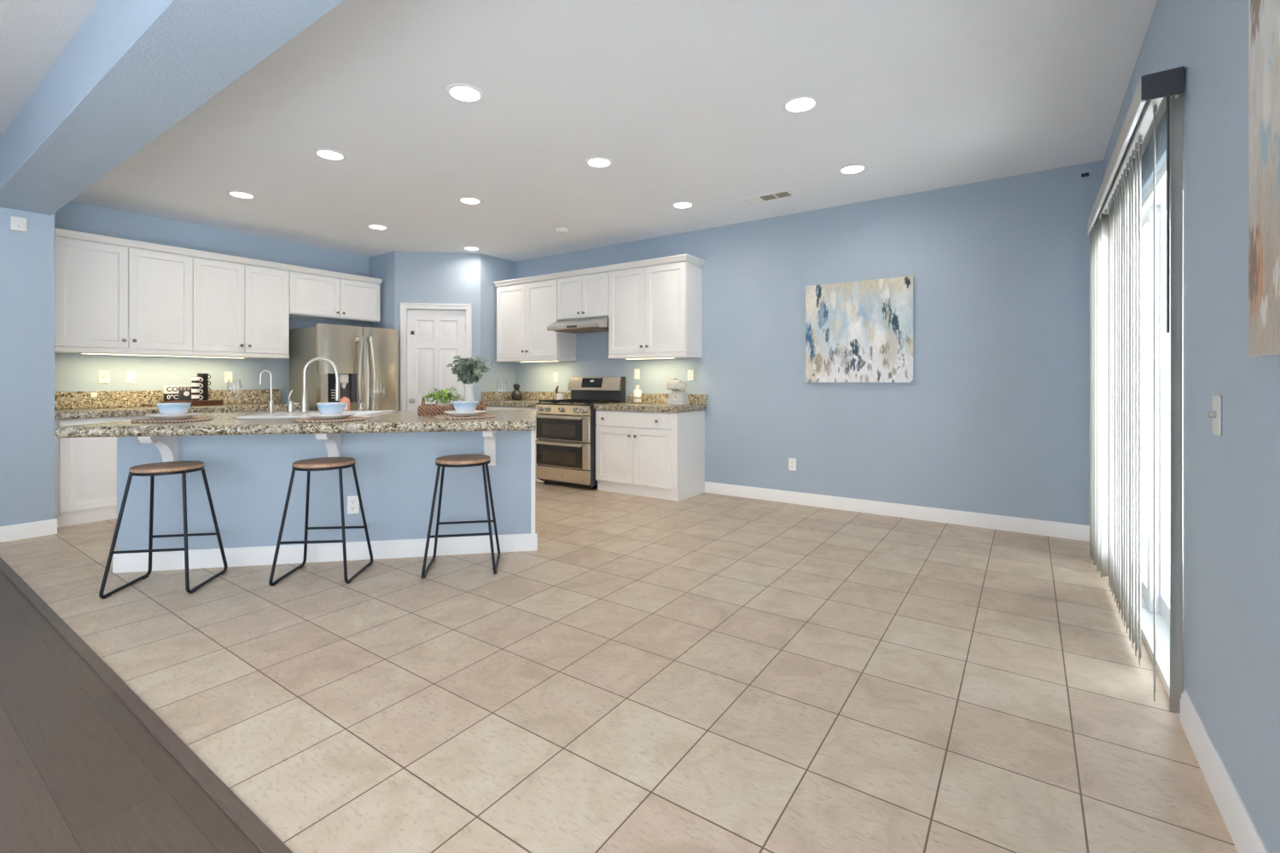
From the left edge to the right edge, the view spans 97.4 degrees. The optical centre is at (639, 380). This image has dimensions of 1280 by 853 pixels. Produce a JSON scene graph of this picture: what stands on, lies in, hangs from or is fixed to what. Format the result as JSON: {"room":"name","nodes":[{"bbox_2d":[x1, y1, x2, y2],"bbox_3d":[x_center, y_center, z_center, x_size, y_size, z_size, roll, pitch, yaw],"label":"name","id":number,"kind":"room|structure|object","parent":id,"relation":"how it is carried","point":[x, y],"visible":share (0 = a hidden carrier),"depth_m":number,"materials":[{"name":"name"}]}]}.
{"room":"kitchen","nodes":[
{"label":"kitchen","id":0,"kind":"room"},
{"bbox_2d":[0,207,54,526],"bbox_3d":[-5.604,-0.182,3.377,0.900,2.890,2.790,0,0,35],"label":"wall","id":1,"kind":"structure","parent":0,"point":[26,258],"depth_m":4.16,"materials":[{"name":"blue paint"}]},
{"bbox_2d":[9,215,27,232],"bbox_3d":[-4.536,-1.142,4.103,0.032,0.100,0.084,0,0,35],"label":"sensor","id":2,"kind":"object","parent":1,"relation":"attached to","point":[17,224],"visible":1,"depth_m":4.09,"materials":[{"name":"white plastic"}]},
{"bbox_2d":[0,518,57,542],"bbox_3d":[-5.219,1.107,3.129,0.015,0.112,2.780,0,0,35],"label":"baseboard","id":3,"kind":"structure","parent":1,"relation":"attached to","point":[18,532],"depth_m":4.15,"materials":[{"name":"white paint"}]},
{"bbox_2d":[0,570,261,852],"bbox_3d":[-2.963,1.223,1.323,7.580,0.120,2.410,0,0,35],"label":"floor","id":4,"kind":"structure","parent":0,"point":[80,772],"depth_m":1.69,"materials":[{"name":"brown wood"}]},
{"bbox_2d":[0,0,343,215],"bbox_3d":[-1.870,-1.422,2.272,6.540,0.350,0.325,0,0,35],"label":"beam","id":5,"kind":"structure","parent":0,"point":[132,70],"depth_m":2.44,"materials":[{"name":"blue paint"}]},
{"bbox_2d":[54,201,368,409],"bbox_3d":[-4.032,-0.182,6.490,0.150,2.890,4.300,0,0,35],"label":"wall","id":6,"kind":"structure","parent":0,"point":[73,372],"depth_m":5.60,"materials":[{"name":"blue paint"}]},
{"bbox_2d":[98,370,109,383],"bbox_3d":[-4.878,-0.031,5.119,0.016,0.116,0.072,0,0,35],"label":"wall jack","id":7,"kind":"object","parent":6,"relation":"attached to","point":[103,375],"visible":1,"depth_m":5.12,"materials":[{"name":"beige plastic"}]},
{"bbox_2d":[54,227,194,355],"bbox_3d":[-4.671,-0.743,5.083,0.394,1.007,0.938,0,0,35],"label":"upper cabinet","id":8,"kind":"object","parent":6,"relation":"attached to","point":[113,294],"visible":0.94,"depth_m":4.95,"materials":[{"name":"white wood"}]},
{"bbox_2d":[80,352,245,358],"bbox_3d":[-4.434,-0.234,5.309,0.050,0.009,1.220,0,0,35],"label":"light","id":9,"kind":"object","parent":8,"relation":"attached to","point":[80,352],"visible":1,"depth_m":5.23,"materials":[{"name":"white plastic"}]},
{"bbox_2d":[126,371,136,383],"bbox_3d":[-4.773,-0.032,5.276,0.010,0.116,0.072,0,0,35],"label":"light switch","id":10,"kind":"object","parent":6,"relation":"attached to","point":[130,375],"visible":1,"depth_m":5.27,"materials":[{"name":"beige plastic"}]},
{"bbox_2d":[54,389,280,409],"bbox_3d":[-4.585,0.173,5.537,0.021,0.150,1.915,0,0,35],"label":"backsplash","id":11,"kind":"structure","parent":6,"relation":"attached to","point":[114,398],"depth_m":5.28,"materials":[{"name":"stone"}]},
{"bbox_2d":[192,250,290,359],"bbox_3d":[-4.162,-0.743,5.821,0.394,1.007,0.853,0,0,35],"label":"upper cabinet","id":12,"kind":"object","parent":6,"relation":"attached to","point":[240,305],"visible":1,"depth_m":5.69,"materials":[{"name":"white wood"}]},
{"bbox_2d":[288,265,383,323],"bbox_3d":[-3.623,-0.984,6.601,0.394,0.524,1.042,0,0,35],"label":"upper cabinet","id":13,"kind":"object","parent":6,"relation":"attached to","point":[313,293],"visible":0.97,"depth_m":6.48,"materials":[{"name":"white wood"}]},
{"bbox_2d":[368,251,515,411],"bbox_3d":[-2.532,-0.207,7.151,1.840,2.740,0.531,0,0,-7],"label":"wall","id":14,"kind":"structure","parent":0,"point":[420,276],"depth_m":6.97,"materials":[{"name":"blue paint"}]},
{"bbox_2d":[400,302,471,411],"bbox_3d":[-2.509,0.108,6.944,0.850,2.110,0.134,0,0,-7],"label":"door","id":15,"kind":"structure","parent":14,"relation":"in","point":[432,334],"depth_m":6.94,"materials":[{"name":"white paint"}]},
{"bbox_2d":[482,391,570,400],"bbox_3d":[-1.384,0.196,6.934,1.037,0.105,0.557,0,0,35],"label":"backsplash","id":16,"kind":"structure","parent":14,"relation":"attached to","point":[488,395],"depth_m":7.15,"materials":[{"name":"stone"}]},
{"bbox_2d":[0,0,1157,261],"bbox_3d":[-1.761,-1.637,3.373,7.930,0.120,7.150,0,0,35],"label":"ceiling","id":17,"kind":"structure","parent":0,"point":[685,99],"depth_m":3.34,"materials":[{"name":"white paint"}]},
{"bbox_2d":[226,190,255,198],"bbox_3d":[-3.378,-1.573,4.767,0.200,0.009,0.200,0,0,35],"label":"recessed light","id":18,"kind":"object","parent":17,"relation":"in","point":[234,193],"visible":1,"depth_m":4.75,"materials":[{"name":"white paint"}]},
{"bbox_2d":[230,192,252,197],"bbox_3d":[-3.378,-1.571,4.767,0.158,0.006,0.158,0,0,35],"label":"diffuser","id":19,"kind":"object","parent":18,"relation":"attached to","point":[240,194],"depth_m":4.75,"materials":[{"name":"white plastic"}]},
{"bbox_2d":[314,148,346,160],"bbox_3d":[-2.160,-1.573,3.922,0.200,0.009,0.200,0,0,35],"label":"recessed light","id":20,"kind":"object","parent":17,"relation":"in","point":[331,154],"visible":1,"depth_m":3.91,"materials":[{"name":"white paint"}]},
{"bbox_2d":[317,151,343,159],"bbox_3d":[-2.160,-1.571,3.922,0.158,0.006,0.158,0,0,35],"label":"diffuser","id":21,"kind":"object","parent":20,"relation":"attached to","point":[325,154],"depth_m":3.91,"materials":[{"name":"white plastic"}]},
{"bbox_2d":[366,224,388,229],"bbox_3d":[-2.690,-1.573,5.767,0.200,0.009,0.200,0,0,35],"label":"recessed light","id":22,"kind":"object","parent":17,"relation":"in","point":[371,226],"visible":1,"depth_m":5.76,"materials":[{"name":"white paint"}]},
{"bbox_2d":[445,83,483,102],"bbox_3d":[-0.959,-1.573,3.084,0.200,0.009,0.200,0,0,35],"label":"recessed light","id":23,"kind":"object","parent":17,"relation":"in","point":[462,92],"visible":1,"depth_m":3.07,"materials":[{"name":"white paint"}]},
{"bbox_2d":[449,87,479,100],"bbox_3d":[-0.959,-1.571,3.084,0.158,0.006,0.158,0,0,35],"label":"diffuser","id":24,"kind":"object","parent":23,"relation":"attached to","point":[456,93],"depth_m":3.07,"materials":[{"name":"white plastic"}]},
{"bbox_2d":[458,197,482,204],"bbox_3d":[-1.487,-1.573,4.925,0.200,0.009,0.200,0,0,35],"label":"recessed light","id":25,"kind":"object","parent":17,"relation":"in","point":[471,200],"visible":1,"depth_m":4.91,"materials":[{"name":"white paint"}]},
{"bbox_2d":[460,198,479,203],"bbox_3d":[-1.487,-1.571,4.925,0.158,0.006,0.158,0,0,35],"label":"diffuser","id":26,"kind":"object","parent":25,"relation":"attached to","point":[463,200],"depth_m":4.92,"materials":[{"name":"white plastic"}]},
{"bbox_2d":[585,157,612,168],"bbox_3d":[-0.296,-1.573,4.060,0.200,0.009,0.200,0,0,35],"label":"recessed light","id":27,"kind":"object","parent":17,"relation":"in","point":[597,162],"visible":1,"depth_m":4.05,"materials":[{"name":"white paint"}]},
{"bbox_2d":[587,158,610,167],"bbox_3d":[-0.296,-1.571,4.060,0.158,0.006,0.158,0,0,35],"label":"diffuser","id":28,"kind":"object","parent":27,"relation":"attached to","point":[591,162],"depth_m":4.05,"materials":[{"name":"white plastic"}]},
{"bbox_2d":[671,201,693,209],"bbox_3d":[0.383,-1.573,5.045,0.200,0.009,0.200,0,0,35],"label":"recessed light","id":29,"kind":"object","parent":17,"relation":"in","point":[681,205],"visible":1,"depth_m":5.03,"materials":[{"name":"white paint"}]},
{"bbox_2d":[674,203,691,208],"bbox_3d":[0.383,-1.571,5.045,0.158,0.006,0.158,0,0,35],"label":"diffuser","id":30,"kind":"object","parent":29,"relation":"attached to","point":[676,205],"depth_m":5.04,"materials":[{"name":"white plastic"}]},
{"bbox_2d":[741,189,795,204],"bbox_3d":[1.099,-1.573,4.831,0.420,0.008,0.170,0,0,35],"label":"ceiling vent","id":31,"kind":"object","parent":17,"relation":"in","point":[784,194],"visible":1,"depth_m":4.82,"materials":[{"name":"white metal"}]},
{"bbox_2d":[782,95,819,112],"bbox_3d":[0.915,-1.573,3.207,0.200,0.009,0.200,0,0,35],"label":"recessed light","id":32,"kind":"object","parent":17,"relation":"in","point":[800,103],"visible":1,"depth_m":3.19,"materials":[{"name":"white paint"}]},
{"bbox_2d":[785,98,814,111],"bbox_3d":[0.915,-1.571,3.207,0.158,0.006,0.158,0,0,35],"label":"diffuser","id":33,"kind":"object","parent":32,"relation":"attached to","point":[792,104],"depth_m":3.20,"materials":[{"name":"white plastic"}]},
{"bbox_2d":[837,163,866,174],"bbox_3d":[1.583,-1.573,4.191,0.200,0.009,0.200,0,0,35],"label":"recessed light","id":34,"kind":"object","parent":17,"relation":"in","point":[853,168],"visible":1,"depth_m":4.18,"materials":[{"name":"white paint"}]},
{"bbox_2d":[841,165,863,173],"bbox_3d":[1.583,-1.571,4.191,0.158,0.006,0.158,0,0,35],"label":"diffuser","id":35,"kind":"object","parent":34,"relation":"attached to","point":[846,169],"depth_m":4.18,"materials":[{"name":"white plastic"}]},
{"bbox_2d":[0,481,1238,852],"bbox_3d":[-1.065,1.223,4.381,7.930,0.120,4.700,0,0,35],"label":"floor","id":36,"kind":"structure","parent":0,"point":[704,672],"depth_m":2.13,"materials":[{"name":"beige tile"}]},
{"bbox_2d":[54,416,150,527],"bbox_3d":[-4.587,0.737,4.953,0.676,0.853,0.950,0,0,35],"label":"base cabinet","id":37,"kind":"object","parent":36,"relation":"on","point":[85,468],"visible":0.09,"depth_m":4.55,"materials":[{"name":"white wood"}]},
{"bbox_2d":[0,557,293,852],"bbox_3d":[-1.962,1.210,2.121,6.520,0.107,0.042,0,0,35],"label":"trim","id":38,"kind":"structure","parent":36,"relation":"on","point":[259,834],"depth_m":1.82,"materials":[{"name":"brown wood"}]},
{"bbox_2d":[98,460,227,599],"bbox_3d":[-2.685,0.822,3.199,0.430,0.683,0.396,0,0,-10],"label":"bar stool","id":39,"kind":"object","parent":36,"relation":"on","point":[152,470],"visible":1,"depth_m":3.11,"materials":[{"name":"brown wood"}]},
{"bbox_2d":[237,410,300,413],"bbox_3d":[-4.046,0.737,5.737,0.676,0.853,0.950,0,0,35],"label":"base cabinet","id":40,"kind":"object","parent":36,"relation":"on","point":[279,410],"visible":0.02,"depth_m":5.65,"materials":[{"name":"white wood"}]},
{"bbox_2d":[54,389,308,419],"bbox_3d":[-4.319,0.203,5.353,0.667,0.210,1.915,0,0,35],"label":"countertop","id":41,"kind":"structure","parent":40,"relation":"on","point":[73,404],"depth_m":5.22,"materials":[{"name":"stone"}]},
{"bbox_2d":[161,400,223,406],"bbox_3d":[-4.386,0.223,5.519,0.170,0.052,0.450,0,0,35],"label":"tray","id":42,"kind":"object","parent":41,"relation":"on","point":[199,403],"visible":0.75,"depth_m":5.51,"materials":[{"name":"brown wood"}]},
{"bbox_2d":[163,384,191,401],"bbox_3d":[-4.484,0.121,5.472,0.042,0.150,0.230,0,0,35],"label":"coffee sign","id":43,"kind":"object","parent":42,"relation":"on","point":[171,392],"visible":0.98,"depth_m":5.42,"materials":[{"name":"white wood"}]},
{"bbox_2d":[178,389,191,401],"bbox_3d":[-4.418,0.143,5.471,0.039,0.105,0.105,0,0,35],"label":"packet","id":44,"kind":"object","parent":42,"relation":"on","point":[183,395],"visible":0.98,"depth_m":5.45,"materials":[{"name":"grey paper"}]},
{"bbox_2d":[268,457,372,586],"bbox_3d":[-1.889,0.822,3.367,0.430,0.683,0.396,0,0,-5],"label":"bar stool","id":45,"kind":"object","parent":36,"relation":"on","point":[323,463],"visible":1,"depth_m":3.27,"materials":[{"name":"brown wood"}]},
{"bbox_2d":[112,430,537,573],"bbox_3d":[-2.004,0.737,3.959,2.519,0.853,1.170,0,0,-10],"label":"kitchen island","id":46,"kind":"object","parent":36,"relation":"on","point":[248,477],"visible":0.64,"depth_m":3.61,"materials":[{"name":"blue paint"}]},
{"bbox_2d":[54,409,535,437],"bbox_3d":[-1.998,0.279,3.881,2.517,0.059,1.345,0,0,-10],"label":"island countertop","id":47,"kind":"structure","parent":46,"relation":"on","point":[397,421],"depth_m":3.27,"materials":[{"name":"stone"}]},
{"bbox_2d":[130,416,214,423],"bbox_3d":[-2.871,0.241,3.464,0.394,0.014,0.394,0,0,-10],"label":"placemat","id":48,"kind":"object","parent":47,"relation":"on","point":[191,419],"visible":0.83,"depth_m":3.40,"materials":[{"name":"wicker"}]},
{"bbox_2d":[145,413,201,419],"bbox_3d":[-2.871,0.220,3.464,0.274,0.028,0.274,0,0,-10],"label":"dinner plate","id":49,"kind":"object","parent":48,"relation":"on","point":[188,415],"visible":0.94,"depth_m":3.39,"materials":[{"name":"white ceramic"}]},
{"bbox_2d":[156,402,191,415],"bbox_3d":[-2.871,0.181,3.464,0.171,0.084,0.171,0,0,-10],"label":"bowl","id":50,"kind":"object","parent":49,"relation":"on","point":[165,409],"visible":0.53,"depth_m":3.41,"materials":[{"name":"blue ceramic"}]},
{"bbox_2d":[226,379,242,418],"bbox_3d":[-2.630,0.122,3.646,0.087,0.252,0.087,0,0,35],"label":"wine glass","id":51,"kind":"object","parent":47,"relation":"on","point":[227,388],"visible":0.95,"depth_m":3.65,"materials":[{"name":"clear glass"}]},
{"bbox_2d":[226,379,242,401],"bbox_3d":[-2.630,0.064,3.646,0.087,0.136,0.087,0,0,35],"label":"glass bowl","id":52,"kind":"object","parent":51,"relation":"on","point":[227,388],"depth_m":3.65,"materials":[{"name":"clear glass"}]},
{"bbox_2d":[259,370,274,413],"bbox_3d":[-2.658,0.080,4.007,0.096,0.308,0.042,0,0,-10],"label":"filter faucet","id":53,"kind":"object","parent":47,"relation":"on","point":[270,402],"visible":1,"depth_m":4.00,"materials":[{"name":"silver metal"}]},
{"bbox_2d":[267,400,274,413],"bbox_3d":[-2.631,0.186,4.012,0.042,0.096,0.042,0,0,-10],"label":"tap","id":54,"kind":"object","parent":53,"relation":"on","point":[270,403],"depth_m":4.00,"materials":[{"name":"silver metal"}]},
{"bbox_2d":[285,356,340,413],"bbox_3d":[-2.400,0.029,4.135,0.362,0.410,0.056,0,0,-10],"label":"kitchen faucet","id":55,"kind":"object","parent":47,"relation":"on","point":[305,404],"visible":1,"depth_m":4.12,"materials":[{"name":"silver metal"}]},
{"bbox_2d":[286,389,299,412],"bbox_3d":[-2.546,0.148,4.129,0.081,0.160,0.052,0,0,-10],"label":"lever","id":56,"kind":"object","parent":55,"relation":"attached to","point":[291,404],"visible":1,"depth_m":4.11,"materials":[{"name":"silver metal"}]},
{"bbox_2d":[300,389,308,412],"bbox_3d":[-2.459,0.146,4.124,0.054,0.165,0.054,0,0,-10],"label":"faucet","id":57,"kind":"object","parent":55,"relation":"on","point":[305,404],"depth_m":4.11,"materials":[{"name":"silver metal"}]},
{"bbox_2d":[236,410,395,418],"bbox_3d":[-2.263,0.327,4.028,0.800,0.184,0.700,0,0,-10],"label":"sink","id":58,"kind":"object","parent":47,"relation":"in","point":[367,414],"visible":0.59,"depth_m":3.81,"materials":[{"name":"white ceramic"}]},
{"bbox_2d":[294,416,366,422],"bbox_3d":[-1.926,0.241,3.510,0.394,0.014,0.394,0,0,-10],"label":"placemat","id":59,"kind":"object","parent":47,"relation":"on","point":[348,418],"visible":0.79,"depth_m":3.42,"materials":[{"name":"wicker"}]},
{"bbox_2d":[306,412,355,418],"bbox_3d":[-1.926,0.220,3.510,0.274,0.028,0.274,0,0,-10],"label":"dinner plate","id":60,"kind":"object","parent":59,"relation":"on","point":[318,416],"visible":0.94,"depth_m":3.43,"materials":[{"name":"white ceramic"}]},
{"bbox_2d":[315,402,346,414],"bbox_3d":[-1.926,0.181,3.510,0.171,0.084,0.171,0,0,-10],"label":"bowl","id":61,"kind":"object","parent":60,"relation":"on","point":[323,408],"visible":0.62,"depth_m":3.46,"materials":[{"name":"blue ceramic"}]},
{"bbox_2d":[339,389,349,410],"bbox_3d":[-2.319,0.161,4.418,0.072,0.175,0.076,0,0,-10],"label":"soap bottle","id":62,"kind":"object","parent":47,"relation":"on","point":[344,399],"visible":0.75,"depth_m":4.40,"materials":[{"name":"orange plastic"}]},
{"bbox_2d":[369,379,384,420],"bbox_3d":[-1.633,0.122,3.498,0.087,0.252,0.087,0,0,35],"label":"wine glass","id":63,"kind":"object","parent":47,"relation":"on","point":[382,397],"visible":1,"depth_m":3.51,"materials":[{"name":"clear glass"}]},
{"bbox_2d":[369,379,384,401],"bbox_3d":[-1.633,0.064,3.498,0.087,0.136,0.087,0,0,35],"label":"glass bowl","id":64,"kind":"object","parent":63,"relation":"on","point":[382,397],"depth_m":3.51,"materials":[{"name":"clear glass"}]},
{"bbox_2d":[417,396,486,416],"bbox_3d":[-1.364,0.184,4.117,0.447,0.130,0.301,0,0,-10],"label":"wicker tray","id":65,"kind":"object","parent":47,"relation":"on","point":[423,410],"visible":0.63,"depth_m":3.96,"materials":[{"name":"brown wicker"}]},
{"bbox_2d":[421,385,465,405],"bbox_3d":[-1.427,0.137,4.122,0.310,0.198,0.295,0,0,-10],"label":"potted plant","id":66,"kind":"object","parent":65,"relation":"in","point":[439,395],"visible":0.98,"depth_m":4.07,"materials":[{"name":"green plant"}]},
{"bbox_2d":[418,405,486,416],"bbox_3d":[-1.365,0.217,4.122,0.440,0.062,0.290,0,0,-10],"label":"basket","id":67,"kind":"object","parent":65,"relation":"on","point":[423,410],"depth_m":3.96,"materials":[{"name":"brown wicker"}]},
{"bbox_2d":[462,384,474,401],"bbox_3d":[-1.271,0.130,4.174,0.112,0.212,0.112,0,0,-10],"label":"vase","id":68,"kind":"object","parent":65,"relation":"in","point":[468,394],"visible":0.61,"depth_m":4.15,"materials":[{"name":"white ceramic"}]},
{"bbox_2d":[446,355,493,383],"bbox_3d":[-1.278,-0.026,4.146,0.290,0.324,0.367,0,0,4],"label":"bunch","id":69,"kind":"object","parent":68,"relation":"in","point":[467,373],"visible":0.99,"depth_m":4.12,"materials":[{"name":"green plant"}]},
{"bbox_2d":[434,413,495,419],"bbox_3d":[-1.175,0.241,3.780,0.394,0.014,0.394,0,0,-10],"label":"placemat","id":70,"kind":"object","parent":47,"relation":"on","point":[480,416],"visible":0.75,"depth_m":3.67,"materials":[{"name":"wicker"}]},
{"bbox_2d":[443,410,485,416],"bbox_3d":[-1.175,0.220,3.780,0.274,0.028,0.274,0,0,-10],"label":"dinner plate","id":71,"kind":"object","parent":70,"relation":"on","point":[450,412],"visible":0.93,"depth_m":3.69,"materials":[{"name":"white ceramic"}]},
{"bbox_2d":[452,401,478,412],"bbox_3d":[-1.175,0.181,3.780,0.171,0.084,0.171,0,0,-10],"label":"bowl","id":72,"kind":"object","parent":71,"relation":"on","point":[459,406],"visible":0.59,"depth_m":3.72,"materials":[{"name":"blue ceramic"}]},
{"bbox_2d":[495,379,508,417],"bbox_3d":[-0.944,0.122,3.848,0.087,0.252,0.087,0,0,35],"label":"wine glass","id":73,"kind":"object","parent":47,"relation":"on","point":[497,380],"visible":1,"depth_m":3.86,"materials":[{"name":"clear glass"}]},
{"bbox_2d":[347,495,359,513],"bbox_3d":[-1.859,0.806,3.645,0.072,0.116,0.009,0,0,-10],"label":"wall outlet","id":74,"kind":"object","parent":46,"relation":"attached to","point":[352,501],"visible":0.98,"depth_m":3.64,"materials":[{"name":"white plastic"}]},
{"bbox_2d":[289,323,398,411],"bbox_3d":[-3.404,0.277,6.538,0.798,1.772,0.912,0,0,35],"label":"refrigerator","id":75,"kind":"object","parent":36,"relation":"on","point":[361,355],"visible":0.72,"depth_m":6.28,"materials":[{"name":"grey metal"}]},
{"bbox_2d":[421,453,500,578],"bbox_3d":[-1.102,0.822,3.506,0.430,0.683,0.396,0,0,-10],"label":"bar stool","id":76,"kind":"object","parent":36,"relation":"on","point":[465,460],"visible":1,"depth_m":3.41,"materials":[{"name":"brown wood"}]},
{"bbox_2d":[486,405,545,482],"bbox_3d":[-1.397,0.737,6.913,1.035,0.853,0.608,0,0,35],"label":"base cabinet","id":77,"kind":"object","parent":36,"relation":"on","point":[488,408],"visible":0.02,"depth_m":6.63,"materials":[{"name":"white wood"}]},
{"bbox_2d":[479,391,570,407],"bbox_3d":[-1.395,0.226,6.918,1.037,0.165,0.597,0,0,35],"label":"countertop","id":78,"kind":"structure","parent":77,"relation":"on","point":[491,398],"depth_m":7.04,"materials":[{"name":"stone"}]},
{"bbox_2d":[511,384,522,400],"bbox_3d":[-1.570,0.145,7.160,0.136,0.206,0.136,0,0,35],"label":"vase","id":79,"kind":"object","parent":78,"relation":"on","point":[516,394],"visible":1,"depth_m":7.12,"materials":[{"name":"black ceramic"}]},
{"bbox_2d":[535,377,625,489],"bbox_3d":[-0.691,0.560,6.331,0.775,1.205,0.726,0,0,35],"label":"gas range","id":80,"kind":"object","parent":36,"relation":"on","point":[565,443],"visible":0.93,"depth_m":6.12,"materials":[{"name":"grey metal"}]},
{"bbox_2d":[535,406,597,486],"bbox_3d":[-0.691,0.691,6.331,0.775,0.845,0.726,0,0,35],"label":"oven","id":81,"kind":"object","parent":80,"relation":"in","point":[565,443],"depth_m":6.05,"materials":[{"name":"silver metal"}]},
{"bbox_2d":[536,402,613,406],"bbox_3d":[-0.682,0.263,6.344,0.775,0.015,0.573,0,0,35],"label":"cooktop","id":82,"kind":"object","parent":80,"relation":"in","point":[538,404],"depth_m":6.15,"materials":[{"name":"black metal"}]},
{"bbox_2d":[595,409,704,501],"bbox_3d":[0.092,0.737,5.885,0.995,0.853,0.608,0,0,35],"label":"base cabinet","id":83,"kind":"object","parent":36,"relation":"on","point":[654,455],"visible":1,"depth_m":5.63,"materials":[{"name":"white wood"}]},
{"bbox_2d":[593,393,706,413],"bbox_3d":[0.105,0.226,5.883,1.022,0.164,0.597,0,0,35],"label":"countertop","id":84,"kind":"structure","parent":83,"relation":"on","point":[650,402],"depth_m":5.81,"materials":[{"name":"stone"}]},
{"bbox_2d":[633,385,641,403],"bbox_3d":[-0.028,0.150,6.120,0.095,0.197,0.095,0,0,35],"label":"bottle","id":85,"kind":"object","parent":84,"relation":"on","point":[637,392],"visible":1,"depth_m":6.08,"materials":[{"name":"ceramic"}]},
{"bbox_2d":[666,390,689,405],"bbox_3d":[0.395,0.176,5.791,0.192,0.144,0.138,0,0,35],"label":"planter","id":86,"kind":"object","parent":84,"relation":"on","point":[676,398],"visible":0.91,"depth_m":5.74,"materials":[{"name":"grey ceramic"}]},
{"bbox_2d":[666,378,686,390],"bbox_3d":[0.367,0.044,5.777,0.233,0.134,0.229,0,0,35],"label":"hydrangea","id":87,"kind":"object","parent":86,"relation":"on","point":[676,384],"visible":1,"depth_m":5.73,"materials":[{"name":"white plant"}]},
{"bbox_2d":[515,160,1102,525],"bbox_3d":[0.228,-0.182,6.253,7.930,2.890,0.150,0,0,35],"label":"wall","id":88,"kind":"structure","parent":0,"point":[993,418],"depth_m":4.72,"materials":[{"name":"blue paint"}]},
{"bbox_2d":[493,273,576,362],"bbox_3d":[-1.313,-0.743,6.985,1.042,1.007,0.394,0,0,35],"label":"upper cabinet","id":89,"kind":"object","parent":88,"relation":"attached to","point":[526,306],"visible":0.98,"depth_m":6.82,"materials":[{"name":"white wood"}]},
{"bbox_2d":[553,265,609,320],"bbox_3d":[-0.572,-0.973,6.473,0.757,0.547,0.394,0,0,35],"label":"upper cabinet","id":90,"kind":"object","parent":88,"relation":"attached to","point":[583,293],"visible":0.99,"depth_m":6.33,"materials":[{"name":"white wood"}]},
{"bbox_2d":[546,316,608,333],"bbox_3d":[-0.608,-0.631,6.422,0.753,0.132,0.518,0,0,35],"label":"range hood","id":91,"kind":"object","parent":90,"relation":"attached to","point":[594,324],"visible":0.9,"depth_m":6.26,"materials":[{"name":"metal"}]},
{"bbox_2d":[605,253,705,359],"bbox_3d":[0.156,-0.743,5.971,1.010,1.007,0.394,0,0,35],"label":"upper cabinet","id":92,"kind":"object","parent":88,"relation":"attached to","point":[655,305],"visible":1,"depth_m":5.81,"materials":[{"name":"white wood"}]},
{"bbox_2d":[628,393,706,404],"bbox_3d":[0.277,0.197,6.113,1.000,0.105,0.021,0,0,35],"label":"backsplash","id":93,"kind":"structure","parent":88,"relation":"attached to","point":[646,398],"depth_m":6.13,"materials":[{"name":"stone"}]},
{"bbox_2d":[788,458,796,471],"bbox_3d":[1.441,0.795,5.319,0.072,0.116,0.009,0,0,35],"label":"wall outlet","id":94,"kind":"object","parent":88,"relation":"attached to","point":[792,462],"visible":1,"depth_m":5.31,"materials":[{"name":"white plastic"}]},
{"bbox_2d":[805,275,913,382],"bbox_3d":[1.919,-0.429,4.969,0.905,0.892,0.038,0,0,35],"label":"painting","id":95,"kind":"object","parent":88,"relation":"attached to","point":[859,331],"visible":1,"depth_m":4.93,"materials":[{"name":"multicoloured fabric"}]},
{"bbox_2d":[704,481,1089,541],"bbox_3d":[1.993,1.107,4.934,3.205,0.112,0.015,0,0,35],"label":"baseboard","id":96,"kind":"structure","parent":88,"relation":"attached to","point":[1068,531],"depth_m":4.71,"materials":[{"name":"white paint"}]},
{"bbox_2d":[1102,0,1279,852],"bbox_3d":[1.418,-0.182,1.148,0.150,2.890,7.100,0,0,35],"label":"wall","id":97,"kind":"structure","parent":0,"point":[1231,480],"depth_m":1.55,"materials":[{"name":"blue paint"}]},
{"bbox_2d":[1087,65,1186,713],"bbox_3d":[2.404,0.037,2.810,0.117,2.196,2.151,0,0,35],"label":"vertical blind","id":98,"kind":"object","parent":97,"relation":"attached to","point":[1154,94],"visible":1,"depth_m":2.40,"materials":[{"name":"white plastic"}]},
{"bbox_2d":[1122,159,1183,716],"bbox_3d":[2.506,0.133,2.754,0.145,2.060,2.060,0,0,35],"label":"door","id":99,"kind":"structure","parent":97,"relation":"in","point":[1162,337],"depth_m":2.71,"materials":[{"name":"clear glass"}]},
{"bbox_2d":[1207,394,1221,436],"bbox_3d":[1.615,0.098,1.585,0.022,0.116,0.072,0,0,35],"label":"light switch","id":100,"kind":"object","parent":97,"relation":"attached to","point":[1216,414],"visible":1,"depth_m":1.57,"materials":[{"name":"white plastic"}]},
{"bbox_2d":[1179,688,1268,852],"bbox_3d":[1.236,1.107,1.030,0.015,0.112,2.160,0,0,35],"label":"baseboard","id":101,"kind":"structure","parent":97,"relation":"attached to","point":[1242,831],"depth_m":1.52,"materials":[{"name":"white paint"}]},
{"bbox_2d":[1248,0,1279,356],"bbox_3d":[1.132,-0.512,0.901,0.038,0.920,0.800,0,0,35],"label":"painting","id":102,"kind":"object","parent":97,"relation":"attached to","point":[1264,15],"visible":1,"depth_m":1.16,"materials":[{"name":"multicoloured fabric"}]},
{"label":"outside","id":103,"kind":"structure","parent":0,"visible":0},
{"bbox_2d":[1141,471,1183,616],"bbox_3d":[4.830,1.273,0.311,6.405,0.100,14.000,0,0,35],"label":"ground","id":104,"kind":"structure","parent":103,"point":[1143,474],"depth_m":4.93,"materials":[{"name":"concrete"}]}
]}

